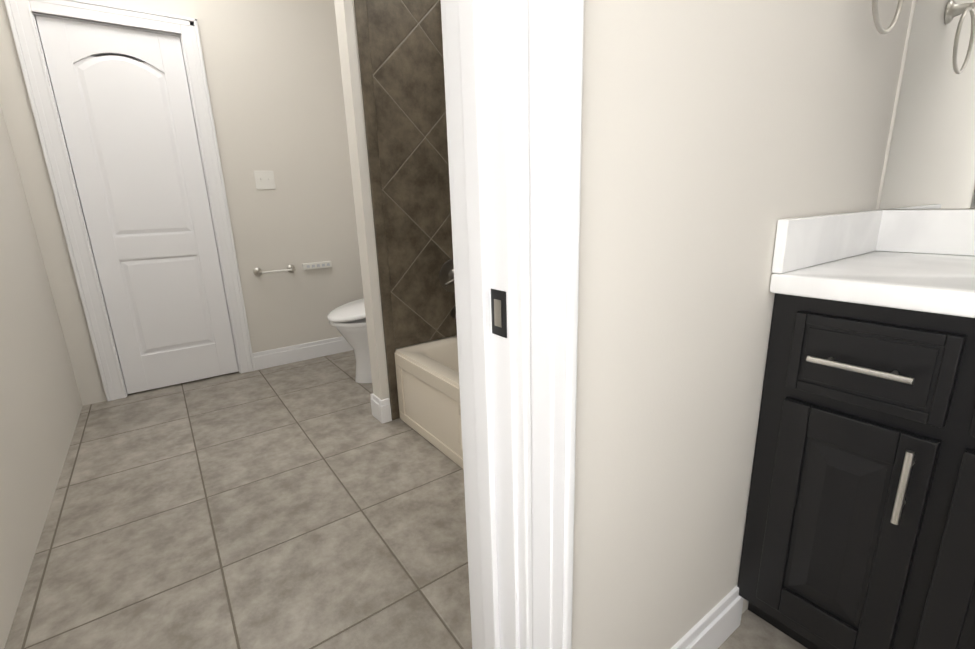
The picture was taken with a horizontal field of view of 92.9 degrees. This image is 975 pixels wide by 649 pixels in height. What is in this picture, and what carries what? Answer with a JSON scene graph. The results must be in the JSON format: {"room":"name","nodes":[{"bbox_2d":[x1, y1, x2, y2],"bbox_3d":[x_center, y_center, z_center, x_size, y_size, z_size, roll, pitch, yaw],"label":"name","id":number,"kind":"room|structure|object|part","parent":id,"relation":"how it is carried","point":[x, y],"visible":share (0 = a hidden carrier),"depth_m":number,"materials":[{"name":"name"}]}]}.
{"room":"bathroom","nodes":[
{"label":"bathroom","id":0,"kind":"room"},
{"bbox_2d":[0,104,82,648],"bbox_3d":[-1.576,-0.569,1.144,0.120,2.740,3.161,-12,18,-34],"label":"wall","id":1,"kind":"structure","parent":0,"point":[41,405],"depth_m":1.84,"materials":[{"name":"paint"}]},
{"bbox_2d":[93,54,141,61],"bbox_3d":[-2.021,-0.631,2.794,0.650,2.050,0.012,-12,18,-34],"label":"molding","id":2,"kind":"structure","parent":0,"point":[116,55],"depth_m":2.56,"materials":[{"name":"paint"}]},
{"bbox_2d":[0,0,363,405],"bbox_3d":[-1.564,-1.046,2.965,2.100,2.740,0.120,-12,18,-34],"label":"wall","id":3,"kind":"structure","parent":0,"point":[274,77],"depth_m":2.99,"materials":[{"name":"paint"}]},
{"bbox_2d":[34,13,179,36],"bbox_3d":[-2.017,-1.600,2.490,0.610,0.018,0.106,-12,18,-34],"label":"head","id":4,"kind":"structure","parent":3,"relation":"attached to","point":[84,21],"depth_m":2.43},
{"bbox_2d":[35,15,237,393],"bbox_3d":[-1.972,-0.609,2.729,0.604,2.018,0.035,-12,18,-34],"label":"door","id":5,"kind":"structure","parent":4,"relation":"attached to","point":[85,40],"depth_m":2.68,"materials":[{"name":"white wood"}]},
{"bbox_3d":[-2.174,-0.566,2.590,0.105,2.018,0.035,-12,18,-34],"label":"far door stile","id":6,"kind":"part","parent":5,"relation":"part of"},
{"bbox_3d":[-1.978,-0.996,2.618,0.370,0.939,0.006,-12,18,-34],"label":"far door upper panel","id":7,"kind":"part","parent":5,"relation":"part of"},
{"bbox_3d":[-1.950,-0.124,2.847,0.370,0.556,0.006,-12,18,-34],"label":"far door lower panel","id":8,"kind":"part","parent":5,"relation":"part of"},
{"bbox_2d":[4,0,254,401],"bbox_3d":[-1.980,-0.653,2.727,0.798,2.124,0.131,-12,18,-34],"label":"door frame","id":9,"kind":"structure","parent":3,"relation":"attached to","point":[23,5],"depth_m":2.57,"materials":[{"name":"white wood"}]},
{"bbox_2d":[66,0,196,21],"bbox_3d":[-1.982,-1.662,2.421,0.798,0.016,0.030,-12,18,-34],"label":"trim band","id":10,"kind":"object","parent":3,"relation":"attached to","point":[134,10],"visible":0.67,"depth_m":2.47,"materials":[{"name":"white wood"}]},
{"bbox_2d":[254,171,275,188],"bbox_3d":[-1.439,-0.935,2.997,0.116,0.116,0.016,-12,18,-34],"label":"light switch","id":11,"kind":"object","parent":3,"relation":"attached to","point":[264,180],"visible":1,"depth_m":3.00,"materials":[{"name":"white plastic"}]},
{"bbox_2d":[253,265,295,275],"bbox_3d":[-1.419,-0.360,3.108,0.264,0.054,0.079,-12,18,-34],"label":"toilet paper holder","id":12,"kind":"object","parent":3,"relation":"attached to","point":[259,272],"visible":1,"depth_m":3.08,"materials":[{"name":"silver metal"}]},
{"bbox_3d":[-1.504,-0.343,3.050,0.054,0.054,0.079,-12,18,-34],"label":"post","id":13,"kind":"part","parent":12,"relation":"part of","materials":[{"name":"silver metal"}]},
{"bbox_3d":[-1.333,-0.379,3.167,0.054,0.054,0.079,-12,18,-34],"label":"post","id":14,"kind":"part","parent":12,"relation":"part of","materials":[{"name":"silver metal"}]},
{"bbox_2d":[253,339,352,369],"bbox_3d":[-1.116,0.166,3.503,1.189,0.095,0.019,-12,18,-34],"label":"baseboard","id":15,"kind":"structure","parent":3,"relation":"attached to","point":[294,355],"depth_m":3.33,"materials":[{"name":"white wood"}]},
{"bbox_2d":[253,336,344,356],"bbox_3d":[-1.120,0.107,3.490,1.189,0.027,0.013,-12,18,-34],"label":"cap","id":16,"kind":"object","parent":15,"relation":"on","point":[266,352],"visible":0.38,"depth_m":3.32,"materials":[{"name":"white wood"}]},
{"bbox_2d":[302,261,331,269],"bbox_3d":[-1.208,-0.419,3.285,0.200,0.046,0.025,-12,18,-34],"label":"remote","id":17,"kind":"object","parent":3,"relation":"attached to","point":[317,265],"visible":0.98,"depth_m":3.27,"materials":[{"name":"white plastic"}]},
{"bbox_2d":[334,0,455,399],"bbox_3d":[-0.270,-0.908,2.280,0.815,2.740,0.105,-12,18,-34],"label":"wall","id":18,"kind":"structure","parent":0,"point":[350,65],"depth_m":2.10,"materials":[{"name":"paint"}]},
{"bbox_2d":[372,399,380,421],"bbox_3d":[-0.564,0.442,2.384,0.019,0.095,0.105,-12,18,-34],"label":"baseboard","id":19,"kind":"structure","parent":18,"relation":"attached to","point":[376,409],"depth_m":2.38,"materials":[{"name":"white"}]},
{"bbox_2d":[372,394,380,402],"bbox_3d":[-0.564,0.382,2.370,0.013,0.027,0.105,-12,18,-34],"label":"end cap","id":20,"kind":"object","parent":19,"relation":"on","point":[375,398],"visible":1,"depth_m":2.37,"materials":[{"name":"white"}]},
{"bbox_2d":[354,0,399,419],"bbox_3d":[-0.504,-0.640,2.096,0.052,2.330,0.010,-12,18,-34],"label":"wall tile surround edge","id":21,"kind":"object","parent":18,"relation":"attached to","point":[361,18],"visible":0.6,"depth_m":2.10,"materials":[{"name":"brown tile"}]},
{"bbox_2d":[379,403,391,423],"bbox_3d":[-0.517,0.450,2.349,0.054,0.095,0.019,-12,18,-34],"label":"baseboard","id":22,"kind":"structure","parent":18,"relation":"attached to","point":[385,413],"depth_m":2.34,"materials":[{"name":"white"}]},
{"bbox_2d":[379,398,389,405],"bbox_3d":[-0.520,0.390,2.336,0.054,0.027,0.013,-12,18,-34],"label":"cap","id":23,"kind":"object","parent":22,"relation":"on","point":[384,401],"visible":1,"depth_m":2.33,"materials":[{"name":"white"}]},
{"bbox_2d":[366,0,456,348],"bbox_3d":[-0.198,-0.887,2.265,0.720,1.956,0.010,-12,18,-34],"label":"tile surround","id":24,"kind":"object","parent":18,"relation":"attached to","point":[406,46],"visible":0.56,"depth_m":2.18,"materials":[{"name":"brown tile"}]},
{"bbox_2d":[439,259,454,291],"bbox_3d":[-0.158,-0.250,2.402,0.176,0.176,0.059,-12,18,-34],"label":"tub valve","id":25,"kind":"object","parent":24,"relation":"attached to","point":[446,276],"visible":0.42,"depth_m":2.38,"materials":[{"name":"silver metal"}]},
{"bbox_3d":[-0.181,-0.223,2.368,0.091,0.050,0.022,-12,18,-34],"label":"tub valve lever","id":26,"kind":"part","parent":25,"relation":"part of","materials":[{"name":"silver metal"}]},
{"bbox_2d":[451,307,455,318],"bbox_3d":[-0.127,-0.046,2.419,0.066,0.071,0.146,-12,18,-34],"label":"tub spout","id":27,"kind":"object","parent":24,"relation":"attached to","point":[453,312],"visible":0.15,"depth_m":2.44,"materials":[{"name":"silver metal"}]},
{"bbox_2d":[4,350,806,648],"bbox_3d":[-1.247,0.998,0.647,5.160,0.060,4.920,-12,18,-34],"label":"floor","id":28,"kind":"structure","parent":0,"point":[314,503],"depth_m":1.59,"materials":[{"name":"tile"}]},
{"bbox_2d":[327,298,371,382],"bbox_3d":[-0.618,-0.093,2.954,0.790,0.842,0.420,-12,18,-34],"label":"toilet","id":29,"kind":"object","parent":28,"relation":"on","point":[348,321],"visible":0.15,"depth_m":2.78,"materials":[{"name":"white ceramic"}]},
{"bbox_3d":[-0.750,-0.108,2.853,0.470,0.098,0.392,-12,18,-34],"label":"lid","id":30,"kind":"part","parent":29,"relation":"part of","materials":[{"name":"white ceramic"}]},
{"bbox_2d":[394,336,462,468],"bbox_3d":[0.271,0.386,1.950,0.723,0.371,1.509,-12,18,-34],"label":"bathtub","id":31,"kind":"object","parent":28,"relation":"on","point":[427,375],"visible":0.23,"depth_m":2.11,"materials":[{"name":"beige ceramic"}]},
{"bbox_2d":[737,209,974,648],"bbox_3d":[1.162,0.330,0.697,0.592,1.058,1.230,-12,18,-34],"label":"bathroom vanity","id":32,"kind":"object","parent":28,"relation":"on","point":[859,531],"visible":1,"depth_m":0.89,"materials":[{"name":"black wood"}]},
{"bbox_3d":[0.643,0.405,1.014,0.008,0.507,0.050,-12,18,-34],"label":"door frame","id":33,"kind":"part","parent":32,"relation":"part of","materials":[{"name":"black wood"}]},
{"bbox_3d":[0.623,0.053,0.934,0.006,0.158,0.020,-12,18,-34],"label":"drawer frame","id":34,"kind":"part","parent":32,"relation":"part of","materials":[{"name":"black wood"}]},
{"bbox_3d":[0.706,0.636,0.995,0.008,0.066,0.140,-12,18,-34],"label":"door frame","id":35,"kind":"part","parent":32,"relation":"part of","materials":[{"name":"black wood"}]},
{"bbox_3d":[0.644,0.068,0.875,0.030,0.008,0.008,-12,18,-34],"label":"pull post","id":36,"kind":"part","parent":32,"relation":"part of","materials":[{"name":"silver metal"}]},
{"bbox_3d":[0.699,0.422,0.940,0.008,0.357,0.122,-12,18,-34],"label":"door panel","id":37,"kind":"part","parent":32,"relation":"part of","materials":[{"name":"black wood"}]},
{"bbox_3d":[0.706,0.421,0.945,0.011,0.507,0.240,-12,18,-34],"label":"door","id":38,"kind":"part","parent":32,"relation":"part of","materials":[{"name":"black wood"}]},
{"bbox_3d":[0.692,0.209,0.884,0.008,0.066,0.140,-12,18,-34],"label":"door frame","id":39,"kind":"part","parent":32,"relation":"part of","materials":[{"name":"black wood"}]},
{"bbox_3d":[0.689,0.141,0.865,0.006,0.020,0.200,-12,18,-34],"label":"drawer frame","id":40,"kind":"part","parent":32,"relation":"part of","materials":[{"name":"black wood"}]},
{"bbox_3d":[0.685,0.007,0.830,0.006,0.020,0.200,-12,18,-34],"label":"drawer frame","id":41,"kind":"part","parent":32,"relation":"part of","materials":[{"name":"black wood"}]},
{"bbox_3d":[0.694,0.073,0.853,0.014,0.158,0.240,-12,18,-34],"label":"drawer","id":42,"kind":"part","parent":32,"relation":"part of","materials":[{"name":"black wood"}]},
{"bbox_3d":[0.700,0.086,0.800,0.030,0.008,0.008,-12,18,-34],"label":"pull post","id":43,"kind":"part","parent":32,"relation":"part of","materials":[{"name":"silver metal"}]},
{"bbox_3d":[0.754,0.440,0.864,0.008,0.507,0.050,-12,18,-34],"label":"door frame","id":44,"kind":"part","parent":32,"relation":"part of","materials":[{"name":"black wood"}]},
{"bbox_3d":[0.734,0.320,0.823,0.030,0.008,0.008,-12,18,-34],"label":"pull post","id":45,"kind":"part","parent":32,"relation":"part of","materials":[{"name":"silver metal"}]},
{"bbox_3d":[0.731,0.243,0.803,0.030,0.008,0.008,-12,18,-34],"label":"pull post","id":46,"kind":"part","parent":32,"relation":"part of","materials":[{"name":"silver metal"}]},
{"bbox_3d":[0.801,0.456,0.801,0.008,0.507,0.050,-12,18,-34],"label":"door frame","id":47,"kind":"part","parent":32,"relation":"part of","materials":[{"name":"black wood"}]},
{"bbox_3d":[0.880,0.477,0.709,0.011,0.507,0.295,-12,18,-34],"label":"door","id":48,"kind":"part","parent":32,"relation":"part of","materials":[{"name":"black wood"}]},
{"bbox_3d":[0.751,0.095,0.760,0.006,0.158,0.020,-12,18,-34],"label":"drawer frame","id":49,"kind":"part","parent":32,"relation":"part of","materials":[{"name":"black wood"}]},
{"bbox_3d":[0.873,0.479,0.704,0.008,0.357,0.177,-12,18,-34],"label":"door panel","id":50,"kind":"part","parent":32,"relation":"part of","materials":[{"name":"black wood"}]},
{"bbox_3d":[0.780,0.104,0.721,0.006,0.158,0.020,-12,18,-34],"label":"drawer frame","id":51,"kind":"part","parent":32,"relation":"part of","materials":[{"name":"black wood"}]},
{"bbox_3d":[0.957,0.157,0.498,0.014,0.158,0.597,-12,18,-34],"label":"drawer","id":52,"kind":"part","parent":32,"relation":"part of","materials":[{"name":"black wood"}]},
{"bbox_2d":[571,0,912,648],"bbox_3d":[0.490,-0.555,0.843,1.218,2.740,0.115,-12,18,-34],"label":"wall","id":53,"kind":"structure","parent":0,"point":[720,139],"depth_m":0.79,"materials":[{"name":"paint"}]},
{"bbox_2d":[441,0,552,648],"bbox_3d":[0.027,-0.158,0.595,0.096,2.124,0.149,-12,18,-34],"label":"door frame","id":54,"kind":"structure","parent":53,"relation":"attached to","point":[495,60],"depth_m":0.58,"materials":[{"name":"white wood"}]},
{"bbox_2d":[458,0,499,648],"bbox_3d":[-0.012,-0.103,0.577,0.010,2.030,0.032,-12,18,-34],"label":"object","id":55,"kind":"object","parent":54,"relation":"attached to","point":[470,34],"visible":1,"depth_m":0.59,"materials":[{"name":"white wood"}]},
{"bbox_3d":[0.013,-0.014,0.574,0.001,0.034,0.014,-12,18,-34],"label":"jamb strike hole","id":56,"kind":"part","parent":54,"relation":"part of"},
{"bbox_2d":[491,289,506,337],"bbox_3d":[0.014,-0.014,0.574,0.001,0.058,0.030,-12,18,-34],"label":"strike plate","id":57,"kind":"object","parent":53,"relation":"attached to","point":[501,296],"visible":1,"depth_m":0.57,"materials":[{"name":"black"}]},
{"bbox_2d":[509,0,532,648],"bbox_3d":[0.037,-0.102,0.534,0.012,2.047,0.026,-12,18,-34],"label":"trim","id":58,"kind":"structure","parent":53,"relation":"attached to","point":[522,31],"depth_m":0.54,"materials":[{"name":"white wood"}]},
{"bbox_2d":[550,0,570,648],"bbox_3d":[0.080,-0.141,0.557,0.026,2.108,0.026,-12,18,-34],"label":"trim","id":59,"kind":"structure","parent":53,"relation":"attached to","point":[561,87],"depth_m":0.57,"materials":[{"name":"white wood"}]},
{"bbox_2d":[562,0,583,648],"bbox_3d":[0.098,-0.152,0.565,0.016,2.124,0.030,-12,18,-34],"label":"trim","id":60,"kind":"structure","parent":53,"relation":"attached to","point":[576,62],"depth_m":0.58,"materials":[{"name":"white wood"}]},
{"bbox_2d":[685,596,743,648],"bbox_3d":[0.386,0.773,1.004,0.624,0.095,0.019,-12,18,-34],"label":"baseboard","id":61,"kind":"structure","parent":53,"relation":"attached to","point":[719,630],"depth_m":1.11,"materials":[{"name":"white wood"}]},
{"bbox_2d":[671,586,738,648],"bbox_3d":[0.382,0.714,0.991,0.624,0.027,0.013,-12,18,-34],"label":"cap","id":62,"kind":"object","parent":61,"relation":"on","point":[704,622],"visible":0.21,"depth_m":1.07,"materials":[{"name":"white wood"}]},
{"bbox_2d":[872,0,903,33],"bbox_3d":[0.776,-0.677,0.917,0.161,0.190,0.054,-12,18,-34],"label":"towel ring","id":63,"kind":"object","parent":53,"relation":"attached to","point":[877,24],"visible":1,"depth_m":0.92,"materials":[{"name":"silver metal"}]},
{"bbox_2d":[876,0,974,209],"bbox_3d":[1.427,-0.543,0.684,0.120,2.740,1.464,-12,18,-34],"label":"wall","id":64,"kind":"structure","parent":0,"point":[896,100],"depth_m":1.16,"materials":[{"name":"paint"}]},
{"bbox_2d":[879,0,974,208],"bbox_3d":[1.369,-0.731,0.597,0.006,1.120,1.215,-12,18,-34],"label":"mirror glass","id":65,"kind":"object","parent":64,"relation":"attached to","point":[931,162],"visible":1,"depth_m":1.10,"materials":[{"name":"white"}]}
]}

